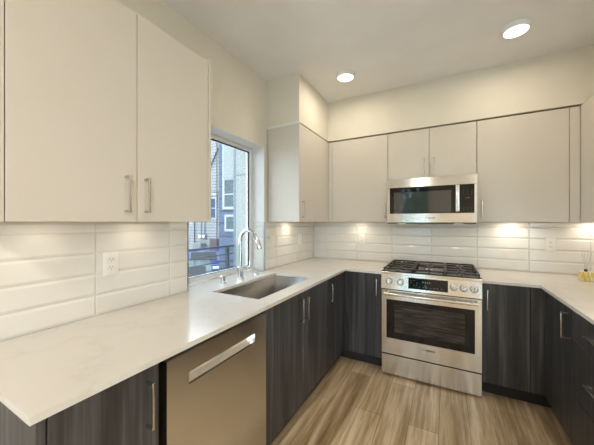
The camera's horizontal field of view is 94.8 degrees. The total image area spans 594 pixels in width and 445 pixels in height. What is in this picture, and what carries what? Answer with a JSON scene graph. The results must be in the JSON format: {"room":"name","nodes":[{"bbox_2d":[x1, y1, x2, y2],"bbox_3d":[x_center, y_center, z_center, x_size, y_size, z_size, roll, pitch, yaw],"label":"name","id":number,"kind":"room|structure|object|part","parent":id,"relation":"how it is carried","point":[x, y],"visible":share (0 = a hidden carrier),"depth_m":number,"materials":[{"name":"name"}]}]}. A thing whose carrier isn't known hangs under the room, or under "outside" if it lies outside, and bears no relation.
{"room":"kitchen","nodes":[
{"label":"kitchen","id":0,"kind":"room"},
{"bbox_2d":[118,0,267,270],"bbox_3d":[-1.232,0.022,1.069,0.200,2.700,6.100,0,0,28],"label":"wall","id":1,"kind":"structure","parent":0,"point":[238,94],"depth_m":2.12,"materials":[{"name":"beige paint"}]},
{"bbox_2d":[0,222,188,340],"bbox_3d":[-0.950,0.229,1.370,0.010,0.456,0.968,0,0,28],"label":"tile backsplash","id":2,"kind":"structure","parent":1,"relation":"attached to","point":[51,276],"depth_m":1.26,"materials":[{"name":"white tile"}]},
{"bbox_2d":[102,251,118,275],"bbox_3d":[-0.940,0.211,1.377,0.012,0.116,0.074,0,0,28],"label":"wall outlet","id":3,"kind":"object","parent":2,"relation":"attached to","point":[110,259],"visible":1,"depth_m":1.37,"materials":[{"name":"white plastic"}]},
{"bbox_2d":[108,257,114,262],"bbox_3d":[-0.937,0.191,1.375,0.004,0.029,0.034,0,0,28],"label":"receptacle","id":4,"kind":"object","parent":3,"relation":"attached to","point":[110,259],"depth_m":1.37,"materials":[{"name":"grey plastic"}]},
{"bbox_2d":[108,264,114,270],"bbox_3d":[-0.937,0.230,1.375,0.004,0.029,0.034,0,0,28],"label":"receptacle","id":5,"kind":"object","parent":3,"relation":"attached to","point":[111,267],"depth_m":1.37,"materials":[{"name":"grey plastic"}]},
{"bbox_3d":[-0.721,0.229,1.795,0.010,0.456,0.003,0,0,28],"label":"edge trim","id":6,"kind":"part","parent":2,"relation":"part of","materials":[{"name":"silver metal"}]},
{"bbox_2d":[0,0,210,221],"bbox_3d":[-0.811,-0.446,1.228,0.371,0.892,0.830,0,0,28],"label":"upper cabinet","id":7,"kind":"object","parent":1,"relation":"attached to","point":[105,116],"visible":1,"depth_m":1.02,"materials":[{"name":"beige laminate"}]},
{"bbox_3d":[-1.020,-0.446,0.879,0.336,0.892,0.018,0,0,28],"label":"panel","id":8,"kind":"part","parent":7,"relation":"part of","materials":[{"name":"beige laminate"}]},
{"bbox_3d":[-0.782,-0.442,0.987,0.019,0.883,0.393,0,0,28],"label":"door","id":9,"kind":"part","parent":7,"relation":"part of","materials":[{"name":"beige laminate"}]},
{"bbox_3d":[-0.686,-0.113,1.106,0.036,0.150,0.009,0,0,28],"label":"handle","id":10,"kind":"part","parent":7,"relation":"part of","materials":[{"name":"silver metal"}]},
{"bbox_3d":[-0.647,-0.113,1.179,0.036,0.150,0.009,0,0,28],"label":"handle","id":11,"kind":"part","parent":7,"relation":"part of","materials":[{"name":"silver metal"}]},
{"bbox_3d":[-0.594,-0.442,1.335,0.019,0.883,0.392,0,0,28],"label":"door","id":12,"kind":"part","parent":7,"relation":"part of","materials":[{"name":"beige laminate"}]},
{"bbox_3d":[-0.633,-0.446,1.593,0.336,0.892,0.018,0,0,28],"label":"panel","id":13,"kind":"part","parent":7,"relation":"part of","materials":[{"name":"beige laminate"}]},
{"bbox_2d":[189,125,263,283],"bbox_3d":[-0.602,-0.124,2.224,0.190,1.158,0.867,0,0,28],"label":"window","id":14,"kind":"structure","parent":1,"relation":"in","point":[254,152],"depth_m":2.58,"materials":[{"name":"white paint"}]},
{"bbox_2d":[253,222,263,269],"bbox_3d":[-0.373,0.229,2.586,0.128,0.456,0.004,0,0,28],"label":"tile backsplash","id":15,"kind":"structure","parent":1,"relation":"attached to","point":[258,227],"depth_m":2.58,"materials":[{"name":"grey tile"}]},
{"bbox_2d":[267,121,298,129],"bbox_3d":[-0.138,-0.888,2.517,0.344,0.020,0.004,0,0,28],"label":"trim","id":16,"kind":"structure","parent":1,"relation":"attached to","point":[297,122],"depth_m":2.51,"materials":[{"name":"white paint"}]},
{"bbox_2d":[264,222,313,269],"bbox_3d":[-0.047,0.229,3.037,0.011,0.456,1.092,0,0,28],"label":"tile backsplash","id":17,"kind":"structure","parent":1,"relation":"attached to","point":[286,250],"depth_m":2.92,"materials":[{"name":"white tile"}]},
{"bbox_3d":[-0.306,0.229,2.559,0.011,0.456,0.003,0,0,28],"label":"edge trim","id":18,"kind":"part","parent":17,"relation":"part of","materials":[{"name":"silver metal"}]},
{"bbox_2d":[269,236,273,247],"bbox_3d":[-0.247,0.197,2.657,0.012,0.116,0.074,0,0,28],"label":"light switch","id":19,"kind":"object","parent":17,"relation":"attached to","point":[271,238],"visible":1,"depth_m":2.64,"materials":[{"name":"white plastic"}]},
{"bbox_2d":[298,234,301,244],"bbox_3d":[0.029,0.204,3.167,0.012,0.116,0.074,0,0,28],"label":"wall outlet","id":20,"kind":"object","parent":17,"relation":"attached to","point":[299,235],"visible":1,"depth_m":3.15,"materials":[{"name":"white plastic"}]},
{"bbox_2d":[268,122,328,221],"bbox_3d":[0.130,-0.446,2.967,0.371,0.892,1.040,0,0,28],"label":"upper cabinet","id":21,"kind":"object","parent":1,"relation":"attached to","point":[298,158],"visible":0.98,"depth_m":2.55,"materials":[{"name":"beige laminate"}]},
{"bbox_3d":[-0.129,-0.446,2.526,0.336,0.892,0.017,0,0,28],"label":"panel","id":22,"kind":"part","parent":21,"relation":"part of","materials":[{"name":"beige laminate"}]},
{"bbox_3d":[0.168,-0.442,2.741,0.019,0.883,0.639,0,0,28],"label":"door","id":23,"kind":"part","parent":21,"relation":"part of","materials":[{"name":"beige laminate"}]},
{"bbox_2d":[267,44,593,142],"bbox_3d":[1.168,-1.112,2.412,2.745,0.432,1.053,0,0,28],"label":"soffit","id":24,"kind":"structure","parent":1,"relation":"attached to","point":[562,79],"depth_m":2.47,"materials":[{"name":"beige paint"}]},
{"bbox_2d":[162,0,593,102],"bbox_3d":[1.054,-1.388,-0.168,5.400,0.120,6.100,0,0,28],"label":"ceiling","id":25,"kind":"structure","parent":0,"point":[387,44],"depth_m":1.93,"materials":[{"name":"paint"}]},
{"bbox_2d":[336,70,354,81],"bbox_3d":[0.435,-1.313,2.470,0.176,0.029,0.176,0,0,28],"label":"recessed light","id":26,"kind":"object","parent":25,"relation":"in","point":[344,75],"visible":1,"depth_m":2.44,"materials":[{"name":"white paint"}]},
{"bbox_2d":[500,18,532,38],"bbox_3d":[1.495,-1.313,1.867,0.176,0.029,0.176,0,0,28],"label":"recessed light","id":27,"kind":"object","parent":25,"relation":"in","point":[516,28],"visible":1,"depth_m":1.84,"materials":[{"name":"white paint"}]},
{"bbox_2d":[270,356,572,444],"bbox_3d":[1.054,1.432,-0.168,5.400,0.120,6.100,0,0,28],"label":"floor","id":28,"kind":"structure","parent":0,"point":[355,402],"depth_m":1.92,"materials":[{"name":"brown wood"}]},
{"bbox_2d":[0,363,158,444],"bbox_3d":[-0.808,0.925,0.941,0.644,0.893,0.326,0,0,28],"label":"base cabinet","id":29,"kind":"object","parent":28,"relation":"on","point":[126,412],"visible":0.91,"depth_m":0.80,"materials":[{"name":"grey wood"}]},
{"bbox_3d":[-0.897,0.925,0.815,0.608,0.893,0.019,0,0,28],"label":"panel","id":30,"kind":"part","parent":29,"relation":"part of","materials":[{"name":"grey wood"}]},
{"bbox_3d":[-0.485,0.605,0.900,0.036,0.153,0.009,0,0,28],"label":"handle","id":31,"kind":"part","parent":29,"relation":"part of","materials":[{"name":"silver metal"}]},
{"bbox_2d":[159,312,265,444],"bbox_3d":[-0.584,0.929,1.381,0.604,0.885,0.610,0,0,28],"label":"dishwasher","id":32,"kind":"object","parent":28,"relation":"on","point":[212,391],"visible":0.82,"depth_m":1.20,"materials":[{"name":"silver metal"}]},
{"bbox_2d":[263,280,326,444],"bbox_3d":[-0.212,0.925,2.043,0.644,0.893,0.895,0,0,28],"label":"base cabinet","id":33,"kind":"object","parent":28,"relation":"on","point":[296,327],"visible":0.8,"depth_m":1.79,"materials":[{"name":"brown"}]},
{"bbox_3d":[-0.075,0.872,1.714,0.018,0.773,0.446,0,0,28],"label":"door","id":34,"kind":"part","parent":33,"relation":"part of","materials":[{"name":"black wood"}]},
{"bbox_3d":[0.031,0.605,1.853,0.036,0.153,0.009,0,0,28],"label":"handle","id":35,"kind":"part","parent":33,"relation":"part of","materials":[{"name":"silver metal"}]},
{"bbox_3d":[0.068,0.605,1.921,0.036,0.153,0.009,0,0,28],"label":"handle","id":36,"kind":"part","parent":33,"relation":"part of","materials":[{"name":"silver metal"}]},
{"bbox_3d":[0.138,0.872,2.108,0.018,0.773,0.445,0,0,28],"label":"door","id":37,"kind":"part","parent":33,"relation":"part of","materials":[{"name":"black wood"}]},
{"bbox_2d":[319,272,343,381],"bbox_3d":[0.251,0.925,2.898,0.644,0.893,1.045,0,0,28],"label":"base cabinet","id":38,"kind":"object","parent":28,"relation":"on","point":[335,285],"visible":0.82,"depth_m":2.47,"materials":[{"name":"black wood"}]},
{"bbox_2d":[0,257,389,426],"bbox_3d":[-0.114,0.467,2.032,1.118,0.020,2.941,0,0,28],"label":"countertop","id":39,"kind":"structure","parent":38,"relation":"on","point":[44,373],"depth_m":1.07,"materials":[{"name":"white stone"}]},
{"bbox_2d":[220,275,225,283],"bbox_3d":[-0.551,0.427,2.020,0.048,0.058,0.048,0,0,28],"label":"air gap cap","id":40,"kind":"object","parent":39,"relation":"on","point":[222,277],"visible":1,"depth_m":2.01,"materials":[{"name":"silver metal"}]},
{"bbox_2d":[237,228,261,279],"bbox_3d":[-0.353,0.254,2.178,0.238,0.405,0.155,0,0,28],"label":"kitchen faucet","id":41,"kind":"object","parent":39,"relation":"on","point":[240,269],"visible":1,"depth_m":2.16,"materials":[{"name":"silver metal"}]},
{"bbox_3d":[-0.382,0.203,2.139,0.193,0.305,0.028,0,0,28],"label":"spout","id":42,"kind":"part","parent":41,"relation":"part of","materials":[{"name":"silver metal"}]},
{"bbox_2d":[219,275,306,298],"bbox_3d":[-0.214,0.581,2.025,0.384,0.204,0.756,0,0,28],"label":"sink","id":43,"kind":"object","parent":39,"relation":"in","point":[259,289],"visible":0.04,"depth_m":2.30,"materials":[{"name":"silver metal"}]},
{"bbox_3d":[0.339,0.872,2.479,0.018,0.773,0.391,0,0,28],"label":"door","id":44,"kind":"part","parent":38,"relation":"part of","materials":[{"name":"black wood"}]},
{"bbox_2d":[340,271,381,365],"bbox_3d":[0.726,0.925,2.870,0.433,0.893,0.644,0,0,28],"label":"base cabinet","id":45,"kind":"object","parent":28,"relation":"on","point":[362,291],"visible":0.81,"depth_m":2.61,"materials":[{"name":"black wood"}]},
{"bbox_2d":[381,259,481,396],"bbox_3d":[1.235,0.893,2.549,0.758,0.957,0.720,0,0,28],"label":"gas range","id":46,"kind":"object","parent":28,"relation":"on","point":[432,313],"visible":1,"depth_m":2.27,"materials":[{"name":"silver metal"}]},
{"bbox_3d":[0.891,0.526,2.365,0.051,0.051,0.040,0,0,28],"label":"knob","id":47,"kind":"part","parent":46,"relation":"part of","materials":[{"name":"silver metal"}]},
{"bbox_3d":[1.100,0.862,2.303,0.668,0.345,0.032,0,0,28],"label":"door glass","id":48,"kind":"part","parent":46,"relation":"part of","materials":[{"name":"black glass"}]},
{"bbox_3d":[1.078,0.634,2.260,0.700,0.025,0.062,0,0,28],"label":"door handle","id":49,"kind":"part","parent":46,"relation":"part of","materials":[{"name":"silver metal"}]},
{"bbox_3d":[1.097,0.530,2.295,0.756,0.127,0.054,0,0,28],"label":"control panel","id":50,"kind":"part","parent":46,"relation":"part of","materials":[{"name":"silver metal"}]},
{"bbox_3d":[1.101,1.269,2.303,0.754,0.169,0.035,0,0,28],"label":"storage drawer","id":51,"kind":"part","parent":46,"relation":"part of","materials":[{"name":"silver metal"}]},
{"bbox_3d":[1.101,0.889,2.303,0.754,0.567,0.035,0,0,28],"label":"oven door","id":52,"kind":"part","parent":46,"relation":"part of","materials":[{"name":"silver metal"}]},
{"bbox_2d":[382,259,481,281],"bbox_3d":[1.250,0.441,2.577,0.758,0.052,0.657,0,0,28],"label":"cooktop","id":53,"kind":"object","parent":46,"relation":"in","point":[411,269],"depth_m":2.40,"materials":[{"name":"black metal"}]},
{"bbox_3d":[1.245,0.526,2.173,0.051,0.051,0.040,0,0,28],"label":"knob","id":54,"kind":"part","parent":46,"relation":"part of","materials":[{"name":"silver metal"}]},
{"bbox_3d":[1.305,0.526,2.140,0.051,0.051,0.040,0,0,28],"label":"knob","id":55,"kind":"part","parent":46,"relation":"part of","materials":[{"name":"silver metal"}]},
{"bbox_3d":[1.366,0.526,2.108,0.051,0.051,0.040,0,0,28],"label":"knob","id":56,"kind":"part","parent":46,"relation":"part of","materials":[{"name":"silver metal"}]},
{"bbox_2d":[482,283,550,407],"bbox_3d":[1.787,0.925,2.296,0.448,0.893,0.644,0,0,28],"label":"base cabinet","id":57,"kind":"object","parent":28,"relation":"on","point":[513,317],"visible":0.9,"depth_m":2.06,"materials":[{"name":"black wood"}]},
{"bbox_3d":[1.589,0.872,2.088,0.296,0.773,0.018,0,0,28],"label":"door","id":58,"kind":"part","parent":57,"relation":"part of","materials":[{"name":"black wood"}]},
{"bbox_2d":[545,291,572,442],"bbox_3d":[2.068,0.925,1.892,0.644,0.893,1.086,0,0,28],"label":"base cabinet","id":59,"kind":"object","parent":28,"relation":"on","point":[558,317],"visible":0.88,"depth_m":1.72,"materials":[{"name":"black wood"}]},
{"bbox_2d":[476,268,593,324],"bbox_3d":[1.738,0.467,1.631,0.999,0.020,1.884,0,0,28],"label":"countertop","id":60,"kind":"structure","parent":59,"relation":"on","point":[576,294],"depth_m":2.02,"materials":[{"name":"white stone"}]},
{"bbox_2d":[578,250,593,281],"bbox_3d":[2.243,0.332,2.122,0.069,0.250,0.068,0,0,28],"label":"reed diffuser","id":61,"kind":"object","parent":60,"relation":"on","point":[585,275],"visible":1,"depth_m":2.10,"materials":[{"name":"yellow glass"}]},
{"bbox_2d":[578,271,593,281],"bbox_3d":[2.243,0.422,2.122,0.068,0.070,0.068,0,0,28],"label":"jar","id":62,"kind":"object","parent":61,"relation":"on","point":[582,275],"depth_m":2.10,"materials":[{"name":"yellow glass"}]},
{"bbox_3d":[1.563,0.605,1.599,0.036,0.153,0.009,0,0,28],"label":"handle","id":63,"kind":"part","parent":59,"relation":"part of","materials":[{"name":"silver metal"}]},
{"bbox_2d":[572,310,593,444],"bbox_3d":[1.627,0.925,1.078,0.644,0.893,0.759,0,0,28],"label":"base cabinet","id":64,"kind":"object","parent":28,"relation":"on","point":[582,329],"visible":0.96,"depth_m":1.43,"materials":[{"name":"black wood"}]},
{"bbox_3d":[1.384,1.114,1.210,0.018,0.286,0.758,0,0,28],"label":"drawer","id":65,"kind":"part","parent":64,"relation":"part of","materials":[{"name":"black wood"}]},
{"bbox_3d":[1.384,0.815,1.210,0.018,0.306,0.758,0,0,28],"label":"drawer","id":66,"kind":"part","parent":64,"relation":"part of","materials":[{"name":"black wood"}]},
{"bbox_3d":[1.384,0.573,1.210,0.018,0.172,0.758,0,0,28],"label":"drawer","id":67,"kind":"part","parent":64,"relation":"part of","materials":[{"name":"black wood"}]},
{"bbox_3d":[1.360,0.807,1.222,0.036,0.009,0.259,0,0,28],"label":"handle","id":68,"kind":"part","parent":64,"relation":"part of","materials":[{"name":"silver metal"}]},
{"bbox_3d":[1.360,0.568,1.222,0.036,0.009,0.259,0,0,28],"label":"handle","id":69,"kind":"part","parent":64,"relation":"part of","materials":[{"name":"silver metal"}]},
{"bbox_2d":[314,222,593,274],"bbox_3d":[1.417,0.229,2.871,2.743,0.456,0.008,0,0,28],"label":"tile backsplash","id":70,"kind":"structure","parent":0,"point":[513,246],"depth_m":2.71,"materials":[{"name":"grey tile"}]},
{"bbox_2d":[359,234,364,243],"bbox_3d":[0.758,0.204,3.220,0.074,0.116,0.012,0,0,28],"label":"wall outlet","id":71,"kind":"object","parent":70,"relation":"attached to","point":[361,236],"visible":1,"depth_m":3.21,"materials":[{"name":"white plastic"}]},
{"bbox_2d":[545,238,555,250],"bbox_3d":[2.243,0.202,2.417,0.074,0.116,0.012,0,0,28],"label":"wall outlet","id":72,"kind":"object","parent":70,"relation":"attached to","point":[550,243],"visible":1,"depth_m":2.42,"materials":[{"name":"white plastic"}]},
{"bbox_3d":[1.467,0.022,2.963,2.745,2.700,0.200,0,0,28],"label":"wall","id":73,"kind":"structure","parent":0,"visible":0},
{"bbox_2d":[329,134,387,221],"bbox_3d":[0.704,-0.445,3.040,0.635,0.890,0.371,0,0,28],"label":"upper cabinet","id":74,"kind":"object","parent":73,"relation":"attached to","point":[358,168],"visible":0.98,"depth_m":2.90,"materials":[{"name":"beige laminate"}]},
{"bbox_2d":[388,121,476,179],"bbox_3d":[1.316,-0.652,2.709,0.750,0.477,0.371,0,0,28],"label":"upper cabinet","id":75,"kind":"object","parent":73,"relation":"attached to","point":[449,150],"visible":0.91,"depth_m":2.56,"materials":[{"name":"beige laminate"}]},
{"bbox_3d":[1.084,-0.648,2.675,0.373,0.470,0.019,0,0,28],"label":"door","id":76,"kind":"part","parent":75,"relation":"part of","materials":[{"name":"beige laminate"}]},
{"bbox_2d":[387,174,476,223],"bbox_3d":[1.299,-0.196,2.676,0.747,0.430,0.440,0,0,28],"label":"microwave","id":77,"kind":"object","parent":75,"relation":"attached to","point":[440,199],"visible":1,"depth_m":2.50,"materials":[{"name":"silver metal"}]},
{"bbox_3d":[1.177,-0.203,2.557,0.590,0.247,0.043,0,0,28],"label":"door glass","id":78,"kind":"part","parent":77,"relation":"part of","materials":[{"name":"black glass"}]},
{"bbox_3d":[1.312,0.013,2.701,0.741,0.010,0.383,0,0,28],"label":"plate","id":79,"kind":"part","parent":77,"relation":"part of","materials":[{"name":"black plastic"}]},
{"bbox_3d":[1.402,-0.207,2.391,0.032,0.233,0.036,0,0,28],"label":"handle","id":80,"kind":"part","parent":77,"relation":"part of","materials":[{"name":"silver metal"}]},
{"bbox_3d":[1.485,-0.203,2.390,0.108,0.247,0.044,0,0,28],"label":"control panel","id":81,"kind":"part","parent":77,"relation":"part of","materials":[{"name":"black glass"}]},
{"bbox_3d":[1.415,-0.648,2.496,0.373,0.470,0.019,0,0,28],"label":"door","id":82,"kind":"part","parent":75,"relation":"part of","materials":[{"name":"beige laminate"}]},
{"bbox_2d":[477,106,579,221],"bbox_3d":[1.939,-0.445,2.372,0.660,0.890,0.371,0,0,28],"label":"upper cabinet","id":83,"kind":"object","parent":73,"relation":"attached to","point":[528,165],"visible":0.98,"depth_m":2.23,"materials":[{"name":"beige laminate"}]},
{"bbox_2d":[580,95,593,221],"bbox_3d":[2.020,-0.445,1.474,0.335,0.890,1.866,0,0,28],"label":"upper cabinet","id":84,"kind":"object","parent":73,"relation":"attached to","point":[587,108],"visible":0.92,"depth_m":1.98,"materials":[{"name":"beige laminate"}]},
{"bbox_3d":[-1.911,1.482,2.568,2.420,0.180,6.290,0,0,28],"label":"balcony slab","id":85,"kind":"object","parent":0,"visible":0},
{"bbox_2d":[189,244,233,275],"bbox_3d":[-2.872,0.939,3.083,0.060,0.905,6.280,0,0,28],"label":"balcony railing","id":86,"kind":"object","parent":85,"relation":"on","point":[226,247],"visible":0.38,"depth_m":5.41,"materials":[{"name":"grey metal"}]},
{"bbox_3d":[-2.872,0.952,3.083,0.021,0.021,6.280,0,0,28],"label":"rail","id":87,"kind":"part","parent":86,"relation":"part of","materials":[{"name":"grey metal"}]},
{"bbox_3d":[-2.872,0.812,3.083,0.021,0.021,6.280,0,0,28],"label":"rail","id":88,"kind":"part","parent":86,"relation":"part of","materials":[{"name":"grey metal"}]},
{"bbox_3d":[-2.872,0.672,3.083,0.021,0.021,6.280,0,0,28],"label":"rail","id":89,"kind":"part","parent":86,"relation":"part of","materials":[{"name":"grey"}]},
{"bbox_3d":[-2.872,0.507,3.083,0.060,0.040,6.280,0,0,28],"label":"rail","id":90,"kind":"part","parent":86,"relation":"part of","materials":[{"name":"grey metal"}]},
{"bbox_3d":[-1.463,0.960,5.686,0.060,0.864,0.060,0,0,28],"label":"post","id":91,"kind":"part","parent":86,"relation":"part of","materials":[{"name":"grey metal"}]},
{"label":"outside","id":92,"kind":"structure","parent":0,"visible":0},
{"bbox_3d":[-12.726,3.172,21.903,39.750,0.200,60.000,0,0,28],"label":"pavement","id":93,"kind":"object","parent":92,"visible":0},
{"bbox_2d":[193,242,204,248],"bbox_3d":[-7.566,2.337,20.985,0.900,1.430,0.500,0,0,28],"label":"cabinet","id":94,"kind":"object","parent":93,"relation":"on","point":[195,245],"visible":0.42,"depth_m":20.76,"materials":[{"name":"grey"}]},
{"bbox_2d":[189,259,211,284],"bbox_3d":[-4.418,2.359,11.004,1.820,1.425,4.340,0,0,-20],"label":"parked car","id":95,"kind":"object","parent":93,"relation":"on","point":[204,268],"visible":0.16,"depth_m":10.46,"materials":[{"name":"teal paint"}]},
{"bbox_2d":[189,140,218,248],"bbox_3d":[-8.320,-2.278,24.529,13.000,10.700,5.185,0,0,28],"label":"house","id":96,"kind":"structure","parent":93,"relation":"on","point":[196,229],"depth_m":20.74,"materials":[{"name":"white"}]},
{"bbox_2d":[202,222,206,238],"bbox_3d":[-7.194,0.582,21.043,0.320,1.520,0.235,0,0,28],"label":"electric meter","id":97,"kind":"object","parent":96,"relation":"attached to","point":[204,236],"visible":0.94,"depth_m":21.04,"materials":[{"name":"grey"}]},
{"bbox_2d":[189,248,218,277],"bbox_3d":[-5.467,2.359,16.040,1.820,1.425,4.340,0,0,-17],"label":"parked car","id":98,"kind":"object","parent":93,"relation":"on","point":[210,252],"visible":0.29,"depth_m":15.09,"materials":[{"name":"blue paint"}]},
{"bbox_2d":[219,143,232,277],"bbox_3d":[-1.264,-1.778,13.953,4.520,9.700,3.070,0,0,28],"label":"house","id":99,"kind":"structure","parent":93,"relation":"on","point":[225,152],"depth_m":13.47,"materials":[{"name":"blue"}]},
{"bbox_2d":[223,145,232,179],"bbox_3d":[-3.271,-3.188,13.333,0.860,2.220,0.069,0,0,28],"label":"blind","id":100,"kind":"object","parent":99,"relation":"hanging from","point":[227,151],"depth_m":13.38,"materials":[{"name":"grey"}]},
{"bbox_2d":[233,148,245,273],"bbox_3d":[-0.217,-1.278,5.571,2.300,8.700,0.615,0,0,28],"label":"wall","id":101,"kind":"structure","parent":93,"relation":"on","point":[239,157],"depth_m":5.80,"materials":[{"name":"grey"}]}
]}

